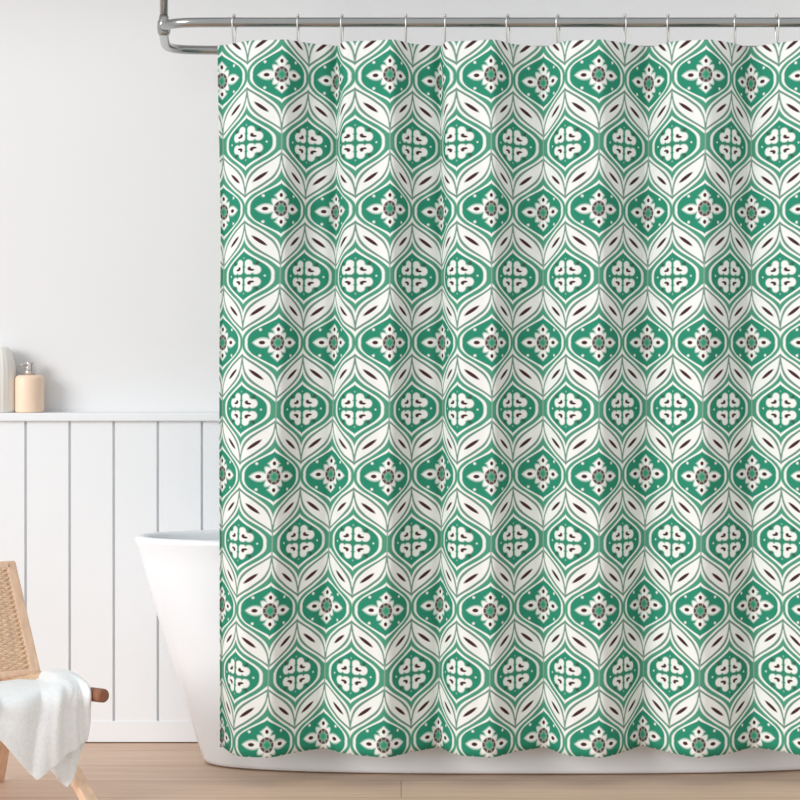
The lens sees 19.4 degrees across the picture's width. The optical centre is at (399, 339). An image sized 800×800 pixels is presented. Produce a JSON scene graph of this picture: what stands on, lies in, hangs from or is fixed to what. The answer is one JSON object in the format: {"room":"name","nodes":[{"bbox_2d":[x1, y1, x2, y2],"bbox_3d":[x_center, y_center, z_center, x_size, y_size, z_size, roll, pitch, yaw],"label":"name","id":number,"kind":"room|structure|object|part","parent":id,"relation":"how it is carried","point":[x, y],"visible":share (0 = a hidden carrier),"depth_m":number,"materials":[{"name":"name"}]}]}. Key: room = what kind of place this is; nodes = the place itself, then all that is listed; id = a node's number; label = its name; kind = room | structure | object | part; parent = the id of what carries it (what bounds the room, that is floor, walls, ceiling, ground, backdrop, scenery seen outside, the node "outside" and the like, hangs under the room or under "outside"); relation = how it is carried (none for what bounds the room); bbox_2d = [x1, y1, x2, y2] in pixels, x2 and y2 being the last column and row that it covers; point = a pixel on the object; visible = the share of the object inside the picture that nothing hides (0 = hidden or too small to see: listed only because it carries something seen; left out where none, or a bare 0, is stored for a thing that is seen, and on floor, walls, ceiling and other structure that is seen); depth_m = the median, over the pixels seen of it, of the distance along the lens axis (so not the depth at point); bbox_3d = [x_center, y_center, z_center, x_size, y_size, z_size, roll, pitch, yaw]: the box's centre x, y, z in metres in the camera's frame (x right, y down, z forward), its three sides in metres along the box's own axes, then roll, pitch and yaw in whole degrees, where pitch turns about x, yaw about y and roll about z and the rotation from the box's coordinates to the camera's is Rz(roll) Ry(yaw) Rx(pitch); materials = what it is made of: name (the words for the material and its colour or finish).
{"room":"bathroom","nodes":[
{"label":"bathroom","id":0,"kind":"room"},
{"bbox_2d":[0,0,799,411],"bbox_3d":[0.300,-0.123,6.710,5.200,2.500,0.120,0,0,0],"label":"wall","id":1,"kind":"structure","parent":0,"point":[110,225],"depth_m":6.65,"materials":[{"name":"paint"}]},
{"bbox_2d":[0,421,218,720],"bbox_3d":[0.300,0.646,6.605,5.200,0.838,0.090,0,0,0],"label":"wall paneling","id":2,"kind":"structure","parent":1,"relation":"attached to","point":[76,497],"depth_m":6.56,"materials":[{"name":"paint"}]},
{"bbox_2d":[0,412,218,420],"bbox_3d":[0.300,0.215,6.598,5.200,0.024,0.104,0,0,0],"label":"trim","id":3,"kind":"structure","parent":1,"relation":"attached to","point":[12,416],"depth_m":6.55,"materials":[{"name":"paint"}]},
{"bbox_2d":[0,346,15,412],"bbox_3d":[-1.129,0.111,6.602,0.094,0.185,0.093,0,0,0],"label":"bottle","id":4,"kind":"object","parent":3,"relation":"on","point":[7,362],"visible":1,"depth_m":6.57,"materials":[{"name":"white ceramic"}]},
{"bbox_2d":[15,362,43,412],"bbox_3d":[-1.043,0.132,6.602,0.083,0.142,0.083,0,0,0],"label":"soap dispenser","id":5,"kind":"object","parent":3,"relation":"on","point":[29,387],"visible":1,"depth_m":6.57,"materials":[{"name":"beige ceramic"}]},
{"bbox_2d":[87,720,197,741],"bbox_3d":[0.300,1.095,6.604,5.200,0.059,0.093,0,0,0],"label":"baseboard","id":6,"kind":"structure","parent":1,"relation":"attached to","point":[100,731],"depth_m":6.56,"materials":[{"name":"paint"}]},
{"bbox_2d":[0,742,799,799],"bbox_3d":[0.300,1.167,4.785,5.200,0.080,3.970,0,0,0],"label":"floor","id":7,"kind":"structure","parent":0,"point":[113,770],"depth_m":5.95,"materials":[{"name":"brown wood"}]},
{"bbox_2d":[0,561,108,799],"bbox_3d":[-1.057,0.845,5.665,0.534,0.571,0.476,0,0,-41],"label":"lounge chair","id":8,"kind":"object","parent":7,"relation":"on","point":[27,663],"visible":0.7,"depth_m":5.87,"materials":[{"name":"beige wicker"}]},
{"bbox_3d":[-0.998,0.981,5.925,0.037,0.296,0.165,0,0,-27],"label":"leg","id":9,"kind":"part","parent":8,"relation":"part of","materials":[{"name":"brown wood"}]},
{"bbox_3d":[-1.170,0.573,5.797,0.476,0.025,0.024,0,0,-41],"label":"rail","id":10,"kind":"part","parent":8,"relation":"part of","materials":[{"name":"brown wood"}]},
{"bbox_3d":[-1.093,0.832,5.707,0.500,0.026,0.026,0,0,-41],"label":"rail","id":11,"kind":"part","parent":8,"relation":"part of","materials":[{"name":"brown wood"}]},
{"bbox_3d":[-1.030,0.842,5.633,0.494,0.030,0.245,0,0,-41],"label":"seat","id":12,"kind":"part","parent":8,"relation":"part of","materials":[{"name":"brown wood"}]},
{"bbox_3d":[-0.953,0.702,5.907,0.034,0.283,0.141,0,0,-41],"label":"post","id":13,"kind":"part","parent":8,"relation":"part of","materials":[{"name":"brown wood"}]},
{"bbox_2d":[0,668,91,786],"bbox_3d":[-0.922,0.945,5.662,0.344,0.265,0.258,0,0,-35],"label":"towel","id":14,"kind":"object","parent":8,"relation":"on","point":[45,721],"visible":1,"depth_m":5.58,"materials":[{"name":"fabric"}]},
{"bbox_3d":[-0.850,0.981,5.772,0.034,0.301,0.334,0,0,-42],"label":"leg","id":15,"kind":"part","parent":8,"relation":"part of","materials":[{"name":"brown wood"}]},
{"bbox_3d":[-0.735,0.858,5.674,0.034,0.036,0.070,0,0,-41],"label":"rail","id":16,"kind":"part","parent":8,"relation":"part of","materials":[{"name":"brown wood"}]},
{"bbox_2d":[135,530,799,773],"bbox_3d":[0.343,0.823,6.285,2.104,0.602,0.500,0,0,0],"label":"bathtub","id":17,"kind":"object","parent":7,"relation":"on","point":[182,568],"visible":0.3,"depth_m":6.12,"materials":[{"name":"ceramic"}]},
{"bbox_3d":[0.300,-1.413,6.335,5.200,0.080,0.870,0,0,0],"label":"ceiling","id":18,"kind":"structure","parent":0,"visible":0},
{"bbox_2d":[157,0,799,54],"bbox_3d":[0.343,-1.079,6.246,1.991,0.588,0.596,0,0,0],"label":"curtain rod","id":19,"kind":"object","parent":18,"relation":"hanging from","point":[164,24],"visible":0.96,"depth_m":5.95,"materials":[{"name":"silver metal"}]},
{"bbox_2d":[231,14,236,43],"bbox_3d":[-0.422,-0.782,5.960,0.009,0.093,0.037,0,0,8],"label":"curtain hook","id":20,"kind":"object","parent":19,"relation":"hanging from","point":[233,15],"visible":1,"depth_m":5.95,"materials":[{"name":"metal"}]},
{"bbox_2d":[296,14,299,40],"bbox_3d":[-0.259,-0.782,5.960,0.009,0.093,0.037,0,0,-1],"label":"curtain hook","id":21,"kind":"object","parent":19,"relation":"hanging from","point":[297,15],"visible":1,"depth_m":5.95,"materials":[{"name":"metal"}]},
{"bbox_2d":[340,14,343,42],"bbox_3d":[-0.147,-0.782,5.960,0.009,0.093,0.037,0,0,3],"label":"curtain hook","id":22,"kind":"object","parent":19,"relation":"hanging from","point":[341,15],"visible":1,"depth_m":5.95,"materials":[{"name":"metal"}]},
{"bbox_2d":[404,14,407,41],"bbox_3d":[0.015,-0.782,5.960,0.009,0.093,0.037,0,0,-3],"label":"curtain hook","id":23,"kind":"object","parent":19,"relation":"hanging from","point":[405,15],"visible":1,"depth_m":5.95,"materials":[{"name":"metal"}]},
{"bbox_2d":[443,14,446,42],"bbox_3d":[0.114,-0.782,5.960,0.009,0.093,0.037,0,0,-3],"label":"curtain hook","id":24,"kind":"object","parent":19,"relation":"hanging from","point":[444,15],"visible":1,"depth_m":5.95,"materials":[{"name":"metal"}]},
{"bbox_3d":[0.343,-0.807,6.246,1.991,0.025,0.596,0,0,0],"label":"rail","id":25,"kind":"part","parent":19,"relation":"part of","materials":[{"name":"silver metal"}]},
{"bbox_2d":[506,14,509,42],"bbox_3d":[0.274,-0.782,5.960,0.009,0.093,0.037,0,0,12],"label":"curtain hook","id":26,"kind":"object","parent":19,"relation":"hanging from","point":[507,15],"visible":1,"depth_m":5.95,"materials":[{"name":"metal"}]},
{"bbox_2d":[218,39,799,757],"bbox_3d":[0.368,0.147,5.952,1.664,1.806,0.122,0,0,-1],"label":"shower curtain","id":27,"kind":"object","parent":19,"relation":"hanging from","point":[509,340],"visible":1,"depth_m":5.93,"materials":[{"name":"fabric"}]},
{"bbox_2d":[556,14,559,42],"bbox_3d":[0.401,-0.782,5.960,0.009,0.093,0.037,0,0,14],"label":"curtain hook","id":28,"kind":"object","parent":19,"relation":"hanging from","point":[557,15],"visible":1,"depth_m":5.95,"materials":[{"name":"metal"}]},
{"bbox_2d":[623,14,626,42],"bbox_3d":[0.572,-0.782,5.960,0.009,0.093,0.037,0,0,-10],"label":"curtain hook","id":29,"kind":"object","parent":19,"relation":"hanging from","point":[624,15],"visible":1,"depth_m":5.95,"materials":[{"name":"metal"}]},
{"bbox_2d":[666,14,669,42],"bbox_3d":[0.681,-0.782,5.960,0.009,0.093,0.037,0,0,7],"label":"curtain hook","id":30,"kind":"object","parent":19,"relation":"hanging from","point":[667,15],"visible":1,"depth_m":5.95,"materials":[{"name":"metal"}]},
{"bbox_2d":[733,14,736,43],"bbox_3d":[0.851,-0.782,5.960,0.009,0.093,0.037,0,0,8],"label":"curtain hook","id":31,"kind":"object","parent":19,"relation":"hanging from","point":[734,15],"visible":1,"depth_m":5.95,"materials":[{"name":"metal"}]},
{"bbox_2d":[774,14,779,42],"bbox_3d":[0.958,-0.782,5.960,0.009,0.093,0.037,0,0,-14],"label":"curtain hook","id":32,"kind":"object","parent":19,"relation":"hanging from","point":[776,15],"visible":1,"depth_m":5.95,"materials":[{"name":"metal"}]}
]}

